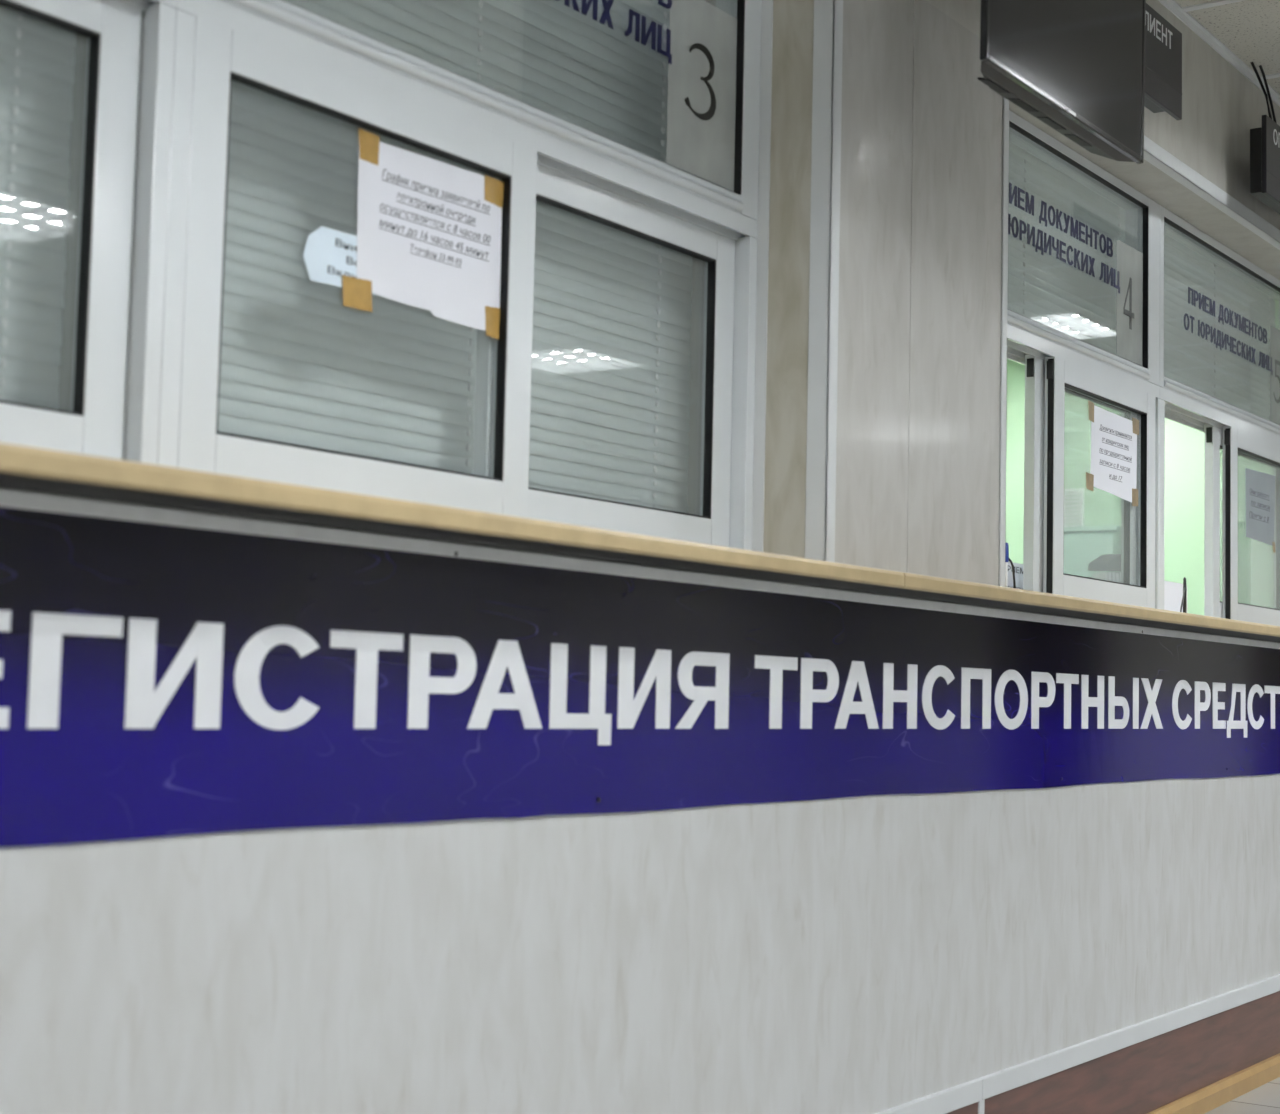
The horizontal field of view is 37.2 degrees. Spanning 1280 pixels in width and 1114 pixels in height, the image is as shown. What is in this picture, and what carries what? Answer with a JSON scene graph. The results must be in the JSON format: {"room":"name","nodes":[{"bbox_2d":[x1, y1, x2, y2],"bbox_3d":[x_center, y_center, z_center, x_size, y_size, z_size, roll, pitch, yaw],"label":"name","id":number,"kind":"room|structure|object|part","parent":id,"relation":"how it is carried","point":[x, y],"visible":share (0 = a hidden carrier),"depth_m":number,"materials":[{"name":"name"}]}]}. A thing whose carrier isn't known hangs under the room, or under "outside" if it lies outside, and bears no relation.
{"room":"public hall","nodes":[
{"label":"public hall","id":0,"kind":"room"},
{"bbox_2d":[0,0,1279,1113],"bbox_3d":[1.324,-0.105,4.605,0.160,2.290,15.000,-2,-5,35],"label":"wall","id":1,"kind":"structure","parent":0,"point":[870,954],"depth_m":2.62,"materials":[{"name":"white paint"}]},
{"bbox_2d":[0,0,176,464],"bbox_3d":[-0.899,-0.622,1.636,0.075,1.027,1.228,-2,-5,35],"label":"window","id":2,"kind":"structure","parent":1,"relation":"in","point":[114,413],"depth_m":2.07,"materials":[{"name":"white plastic"}]},
{"bbox_2d":[0,6,75,408],"bbox_3d":[-0.977,-0.652,1.697,0.032,1.070,1.153,-2,-5,35],"label":"blind","id":3,"kind":"object","parent":2,"relation":"attached to","point":[37,57],"visible":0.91,"depth_m":2.11,"materials":[{"name":"grey plastic"}]},
{"bbox_3d":[-0.690,-0.611,2.099,0.026,1.040,0.006,-2,-5,35],"label":"ladder cord","id":4,"kind":"part","parent":3,"relation":"part of","materials":[{"name":"grey fabric"}]},
{"bbox_2d":[157,0,761,549],"bbox_3d":[-0.189,-0.532,2.634,0.075,1.027,1.228,-2,-5,35],"label":"window","id":5,"kind":"structure","parent":1,"relation":"in","point":[283,49],"depth_m":2.59,"materials":[{"name":"white plastic"}]},
{"bbox_2d":[303,226,376,294],"bbox_3d":[-0.353,-0.365,2.363,0.001,0.072,0.182,-2,-5,35],"label":"notice","id":6,"kind":"object","parent":5,"relation":"attached to","point":[329,254],"visible":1,"depth_m":2.33,"materials":[{"name":"white paper"}]},
{"bbox_2d":[328,238,356,277],"bbox_3d":[-0.360,-0.367,2.352,0.001,0.046,0.072,-2,-5,35],"label":"print","id":7,"kind":"object","parent":6,"relation":"attached to","point":[342,252],"depth_m":2.34},
{"bbox_3d":[-0.337,-0.321,2.381,0.024,0.538,0.619,-2,-5,35],"label":"sash","id":8,"kind":"part","parent":5,"relation":"part of","materials":[{"name":"white plastic"}]},
{"bbox_2d":[342,128,503,339],"bbox_3d":[-0.277,-0.412,2.470,0.001,0.228,0.304,-2,-5,35],"label":"paper notice","id":9,"kind":"object","parent":5,"relation":"attached to","point":[429,229],"visible":1,"depth_m":2.47,"materials":[{"name":"white paper"}]},
{"bbox_2d":[379,169,490,267],"bbox_3d":[-0.266,-0.437,2.487,0.001,0.100,0.217,-2,-5,35],"label":"print","id":10,"kind":"object","parent":9,"relation":"attached to","point":[428,219],"depth_m":2.48},
{"bbox_2d":[218,0,692,512],"bbox_3d":[-0.259,-0.561,2.705,0.032,1.070,1.198,-2,-5,35],"label":"blind","id":11,"kind":"object","parent":5,"relation":"attached to","point":[395,381],"visible":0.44,"depth_m":2.71,"materials":[{"name":"grey plastic"}]},
{"bbox_3d":[-0.242,-0.554,2.728,0.026,1.040,0.006,-2,-5,35],"label":"ladder cord","id":12,"kind":"part","parent":11,"relation":"part of","materials":[{"name":"grey fabric"}]},
{"bbox_3d":[0.026,-0.520,3.105,0.026,1.040,0.006,-2,-5,35],"label":"ladder cord","id":13,"kind":"part","parent":11,"relation":"part of","materials":[{"name":"grey fabric"}]},
{"bbox_3d":[-0.180,-0.820,2.654,0.060,0.448,1.228,-2,-5,35],"label":"transom frame","id":14,"kind":"part","parent":5,"relation":"part of","materials":[{"name":"white plastic"}]},
{"bbox_3d":[-0.037,-0.279,2.849,0.024,0.538,0.615,-2,-5,35],"label":"sash","id":15,"kind":"part","parent":5,"relation":"part of","materials":[{"name":"white plastic"}]},
{"bbox_2d":[0,489,1279,847],"bbox_3d":[0.384,0.230,3.121,0.006,0.338,5.950,-2,-5,35],"label":"banner","id":16,"kind":"object","parent":1,"relation":"attached to","point":[164,672],"visible":1,"depth_m":2.33,"materials":[{"name":"blue plastic"}]},
{"bbox_2d":[752,0,772,551],"bbox_3d":[0.197,-0.488,3.113,0.030,1.028,0.002,-2,-5,35],"label":"trim","id":17,"kind":"structure","parent":1,"relation":"attached to","point":[767,5],"depth_m":3.11,"materials":[{"name":"white plastic"}]},
{"bbox_2d":[763,0,813,557],"bbox_3d":[0.236,-0.489,3.088,0.102,1.028,0.003,-2,-5,35],"label":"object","id":18,"kind":"structure","parent":1,"relation":"attached to","point":[793,20],"depth_m":3.08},
{"bbox_2d":[805,0,842,561],"bbox_3d":[0.297,-0.490,3.060,0.038,1.028,0.031,-2,-5,35],"label":"trim","id":19,"kind":"structure","parent":1,"relation":"attached to","point":[828,14],"depth_m":3.04,"materials":[{"name":"white plastic"}]},
{"bbox_2d":[907,0,914,572],"bbox_3d":[0.467,-0.470,3.271,0.001,1.028,0.002,-2,-5,35],"label":"trim","id":20,"kind":"structure","parent":1,"relation":"attached to","point":[914,0],"depth_m":3.27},
{"bbox_2d":[978,1099,984,1113],"bbox_3d":[0.607,1.075,3.398,0.009,0.206,0.022,-2,-5,35],"label":"trim","id":21,"kind":"structure","parent":1,"relation":"attached to","point":[981,1104],"depth_m":3.40,"materials":[{"name":"white plastic"}]},
{"bbox_2d":[999,97,1008,586],"bbox_3d":[0.673,-0.442,3.585,0.034,1.028,0.022,-2,-5,35],"label":"trim","id":22,"kind":"structure","parent":1,"relation":"attached to","point":[1005,182],"depth_m":3.57,"materials":[{"name":"white plastic"}]},
{"bbox_2d":[875,974,1279,1113],"bbox_3d":[1.365,1.050,4.471,0.014,0.038,15.000,-2,-5,35],"label":"trim","id":23,"kind":"structure","parent":1,"relation":"attached to","point":[956,1097],"depth_m":3.76,"materials":[{"name":"white plastic"}]},
{"bbox_2d":[1007,110,1159,608],"bbox_3d":[0.896,-0.394,4.159,0.075,1.027,1.180,-2,-5,35],"label":"window","id":24,"kind":"structure","parent":1,"relation":"in","point":[1056,363],"depth_m":4.30,"materials":[{"name":"white plastic"}]},
{"bbox_2d":[1008,140,1124,357],"bbox_3d":[0.867,-0.721,4.300,0.032,0.463,1.265,-2,-5,35],"label":"blind","id":25,"kind":"object","parent":24,"relation":"attached to","point":[1047,290],"visible":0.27,"depth_m":4.48,"materials":[{"name":"grey plastic"}]},
{"bbox_3d":[0.860,-0.717,4.290,0.026,0.433,0.006,-2,-5,35],"label":"ladder cord","id":26,"kind":"part","parent":25,"relation":"part of","materials":[{"name":"grey fabric"}]},
{"bbox_3d":[1.189,-0.675,4.753,0.026,0.433,0.006,-2,-5,35],"label":"ladder cord","id":27,"kind":"part","parent":25,"relation":"part of","materials":[{"name":"grey fabric"}]},
{"bbox_3d":[1.012,-0.146,4.324,0.024,0.538,0.615,-2,-5,35],"label":"sash","id":28,"kind":"part","parent":24,"relation":"part of","materials":[{"name":"white plastic"}]},
{"bbox_3d":[0.904,-0.683,4.179,0.060,0.448,1.180,-2,-5,35],"label":"transom frame","id":29,"kind":"part","parent":24,"relation":"part of","materials":[{"name":"white plastic"}]},
{"bbox_3d":[1.057,-0.144,4.340,0.024,0.538,0.609,-2,-5,35],"label":"sash","id":30,"kind":"part","parent":24,"relation":"part of","materials":[{"name":"white plastic"}]},
{"bbox_2d":[1086,400,1138,505],"bbox_3d":[1.096,-0.236,4.402,0.001,0.214,0.326,-2,-5,35],"label":"paper notice","id":31,"kind":"object","parent":24,"relation":"attached to","point":[1113,468],"visible":1,"depth_m":4.40,"materials":[{"name":"white paper"}]},
{"bbox_2d":[1099,425,1131,481],"bbox_3d":[1.106,-0.237,4.415,0.001,0.119,0.200,-2,-5,35],"label":"print","id":32,"kind":"object","parent":31,"relation":"attached to","point":[1115,441],"depth_m":4.41},
{"bbox_2d":[946,991,1279,1113],"bbox_3d":[1.322,1.172,4.492,0.106,0.207,15.000,-2,-5,35],"label":"baseboard","id":33,"kind":"structure","parent":1,"relation":"attached to","point":[1143,1077],"depth_m":4.13,"materials":[{"name":"brown laminate"}]},
{"bbox_2d":[1144,3,1181,119],"bbox_3d":[0.965,-1.064,3.912,0.101,0.192,0.597,-2,-5,35],"label":"display","id":34,"kind":"object","parent":1,"relation":"attached to","point":[1163,41],"visible":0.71,"depth_m":4.03,"materials":[{"name":"black plastic"}]},
{"bbox_2d":[1144,135,1279,249],"bbox_3d":[3.216,-0.647,7.173,0.026,0.034,8.719,-2,-5,35],"label":"trim","id":35,"kind":"structure","parent":1,"relation":"attached to","point":[1154,154],"depth_m":4.56,"materials":[{"name":"white plastic"}]},
{"bbox_2d":[1159,205,1279,625],"bbox_3d":[1.584,-0.307,5.127,0.075,1.027,1.201,-2,-5,35],"label":"window","id":36,"kind":"structure","parent":1,"relation":"in","point":[1232,429],"depth_m":5.04,"materials":[{"name":"white plastic"}]},
{"bbox_3d":[1.593,-0.595,5.147,0.060,0.448,1.201,-2,-5,35],"label":"transom frame","id":37,"kind":"part","parent":36,"relation":"part of","materials":[{"name":"white plastic"}]},
{"bbox_2d":[1164,233,1275,420],"bbox_3d":[1.594,-0.629,5.322,0.032,0.463,1.200,-2,-5,35],"label":"blind","id":38,"kind":"object","parent":36,"relation":"attached to","point":[1192,360],"visible":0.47,"depth_m":5.34,"materials":[{"name":"grey plastic"}]},
{"bbox_3d":[1.605,-0.623,5.338,0.026,0.433,0.006,-2,-5,35],"label":"ladder cord","id":39,"kind":"part","parent":38,"relation":"part of","materials":[{"name":"grey fabric"}]},
{"bbox_3d":[1.895,-0.586,5.744,0.026,0.433,0.006,-2,-5,35],"label":"ladder cord","id":40,"kind":"part","parent":38,"relation":"part of","materials":[{"name":"grey fabric"}]},
{"bbox_3d":[1.687,-0.060,5.272,0.024,0.538,0.650,-2,-5,35],"label":"sash","id":41,"kind":"part","parent":36,"relation":"part of","materials":[{"name":"white plastic"}]},
{"bbox_3d":[1.738,-0.057,5.297,0.024,0.538,0.621,-2,-5,35],"label":"sash","id":42,"kind":"part","parent":36,"relation":"part of","materials":[{"name":"white plastic"}]},
{"bbox_2d":[1245,468,1275,552],"bbox_3d":[1.728,-0.130,5.289,0.001,0.220,0.264,-2,-5,35],"label":"paper notice","id":43,"kind":"object","parent":36,"relation":"attached to","point":[1260,487],"visible":1,"depth_m":5.29,"materials":[{"name":"white paper"}]},
{"bbox_2d":[1249,488,1269,522],"bbox_3d":[1.723,-0.142,5.282,0.001,0.082,0.185,-2,-5,35],"label":"print","id":44,"kind":"object","parent":43,"relation":"attached to","point":[1259,498],"depth_m":5.28},
{"bbox_2d":[1250,62,1279,213],"bbox_3d":[1.651,-1.042,4.879,0.101,0.369,0.595,-2,-5,35],"label":"display","id":45,"kind":"object","parent":1,"relation":"attached to","point":[1264,140],"visible":1,"depth_m":4.63,"materials":[{"name":"black plastic"}]},
{"bbox_3d":[1.684,-0.956,4.847,0.012,0.193,0.595,-2,-5,35],"label":"panel","id":46,"kind":"part","parent":45,"relation":"part of","materials":[{"name":"black plastic"}]},
{"bbox_2d":[686,0,1002,585],"bbox_3d":[0.312,-0.461,3.443,0.450,1.028,0.665,-2,-5,35],"label":"wall pier","id":47,"kind":"object","parent":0,"point":[954,457],"visible":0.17,"depth_m":3.29,"materials":[{"name":"grey laminate"}]},
{"bbox_2d":[1005,299,1278,614],"bbox_3d":[1.628,0.262,7.838,2.940,2.530,0.060,-2,-5,35],"label":"wall","id":48,"kind":"structure","parent":0,"point":[1184,445],"depth_m":7.50,"materials":[{"name":"green paint"}]},
{"bbox_2d":[1064,488,1083,526],"bbox_3d":[1.762,-0.199,7.739,0.095,0.160,0.015,-2,-5,35],"label":"paper notice","id":49,"kind":"object","parent":48,"relation":"in","point":[1073,491],"visible":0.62,"depth_m":7.73,"materials":[{"name":"white paper"}]},
{"bbox_2d":[1158,0,1279,106],"bbox_3d":[2.232,-1.292,4.067,8.400,0.080,15.000,-2,-5,35],"label":"ceiling","id":50,"kind":"structure","parent":0,"point":[1243,32],"depth_m":4.52,"materials":[{"name":"tile"}]},
{"bbox_2d":[978,0,1145,163],"bbox_3d":[0.659,-1.044,3.161,0.139,0.663,0.648,-1,-5,35],"label":"television","id":51,"kind":"object","parent":50,"relation":"hanging from","point":[1077,67],"visible":1,"depth_m":3.13,"materials":[{"name":"black plastic"}]},
{"bbox_2d":[1205,1077,1279,1113],"bbox_3d":[2.172,1.290,3.876,8.400,0.080,15.000,-2,-5,35],"label":"floor","id":52,"kind":"structure","parent":0,"point":[1265,1099],"depth_m":4.43,"materials":[{"name":"grey tile"}]},
{"bbox_2d":[1063,525,1120,576],"bbox_3d":[1.799,0.695,7.378,0.250,1.605,0.423,-2,-5,35],"label":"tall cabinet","id":53,"kind":"object","parent":52,"relation":"on","point":[1083,545],"visible":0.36,"depth_m":7.28,"materials":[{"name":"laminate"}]},
{"bbox_2d":[1147,1053,1279,1113],"bbox_3d":[1.371,1.250,4.450,0.018,0.048,15.000,-2,-5,35],"label":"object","id":54,"kind":"object","parent":52,"relation":"on","point":[1208,1098],"depth_m":4.43,"materials":[{"name":"beige wood"}]},
{"bbox_3d":[1.264,0.733,4.572,0.060,1.091,15.000,-2,-5,35],"label":"wall","id":55,"kind":"structure","parent":0,"visible":0},
{"bbox_2d":[58,33,87,410],"bbox_3d":[-0.666,-0.574,2.221,0.213,1.028,0.054,-2,-5,35],"label":"trim","id":56,"kind":"structure","parent":55,"relation":"attached to","point":[78,105],"depth_m":2.15,"materials":[{"name":"grey paint"}]},
{"bbox_2d":[0,442,904,588],"bbox_3d":[-1.516,-0.163,0.904,0.730,0.026,5.653,-2,-5,35],"label":"shelf","id":57,"kind":"object","parent":55,"relation":"on","point":[21,467],"visible":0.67,"depth_m":2.05,"materials":[{"name":"beige wood"}]},
{"bbox_2d":[844,572,1279,641],"bbox_3d":[2.810,0.387,6.983,0.730,0.026,9.305,-2,-5,35],"label":"shelf","id":58,"kind":"object","parent":55,"relation":"on","point":[916,585],"visible":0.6,"depth_m":3.57,"materials":[{"name":"beige wood"}]},
{"bbox_2d":[1005,543,1015,587],"bbox_3d":[0.752,0.034,3.887,0.036,0.126,0.052,-2,-5,35],"label":"pen holder","id":59,"kind":"object","parent":58,"relation":"on","point":[1007,559],"visible":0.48,"depth_m":3.88,"materials":[{"name":"white plastic"}]},
{"bbox_3d":[0.761,0.048,3.890,0.005,0.095,0.035,-3,-6,43],"label":"cord","id":60,"kind":"part","parent":59,"relation":"part of","materials":[{"name":"black plastic"}]},
{"bbox_2d":[1008,562,1022,588],"bbox_3d":[0.795,0.064,4.120,0.049,0.102,0.225,-2,-5,35],"label":"sign","id":61,"kind":"object","parent":58,"relation":"on","point":[1018,567],"visible":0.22,"depth_m":4.11,"materials":[{"name":"white paper"}]},
{"bbox_2d":[1008,566,1022,573],"bbox_3d":[0.817,0.028,4.117,0.001,0.013,0.150,-2,-5,35],"label":"print","id":62,"kind":"object","parent":61,"relation":"attached to","point":[1018,569],"depth_m":4.11},
{"bbox_2d":[1088,554,1120,582],"bbox_3d":[1.232,0.082,4.891,0.050,0.201,0.295,-2,-5,35],"label":"document tray","id":63,"kind":"object","parent":58,"relation":"on","point":[1105,562],"visible":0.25,"depth_m":4.80,"materials":[{"name":"plastic"}]},
{"bbox_2d":[1164,581,1186,611],"bbox_3d":[1.358,0.126,4.913,0.049,0.122,0.213,-2,-5,35],"label":"sign","id":64,"kind":"object","parent":58,"relation":"on","point":[1173,592],"visible":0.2,"depth_m":4.90,"materials":[{"name":"white paper"}]},
{"bbox_2d":[1180,577,1186,612],"bbox_3d":[1.341,0.110,4.706,0.036,0.123,0.086,-2,-5,35],"label":"pen","id":65,"kind":"object","parent":58,"relation":"on","point":[1184,598],"visible":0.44,"depth_m":4.72,"materials":[{"name":"black plastic"}]},
{"bbox_3d":[1.339,0.121,4.694,0.005,0.098,0.067,-1,-5,30],"label":"cord","id":66,"kind":"part","parent":65,"relation":"part of","materials":[{"name":"black plastic"}]}
]}

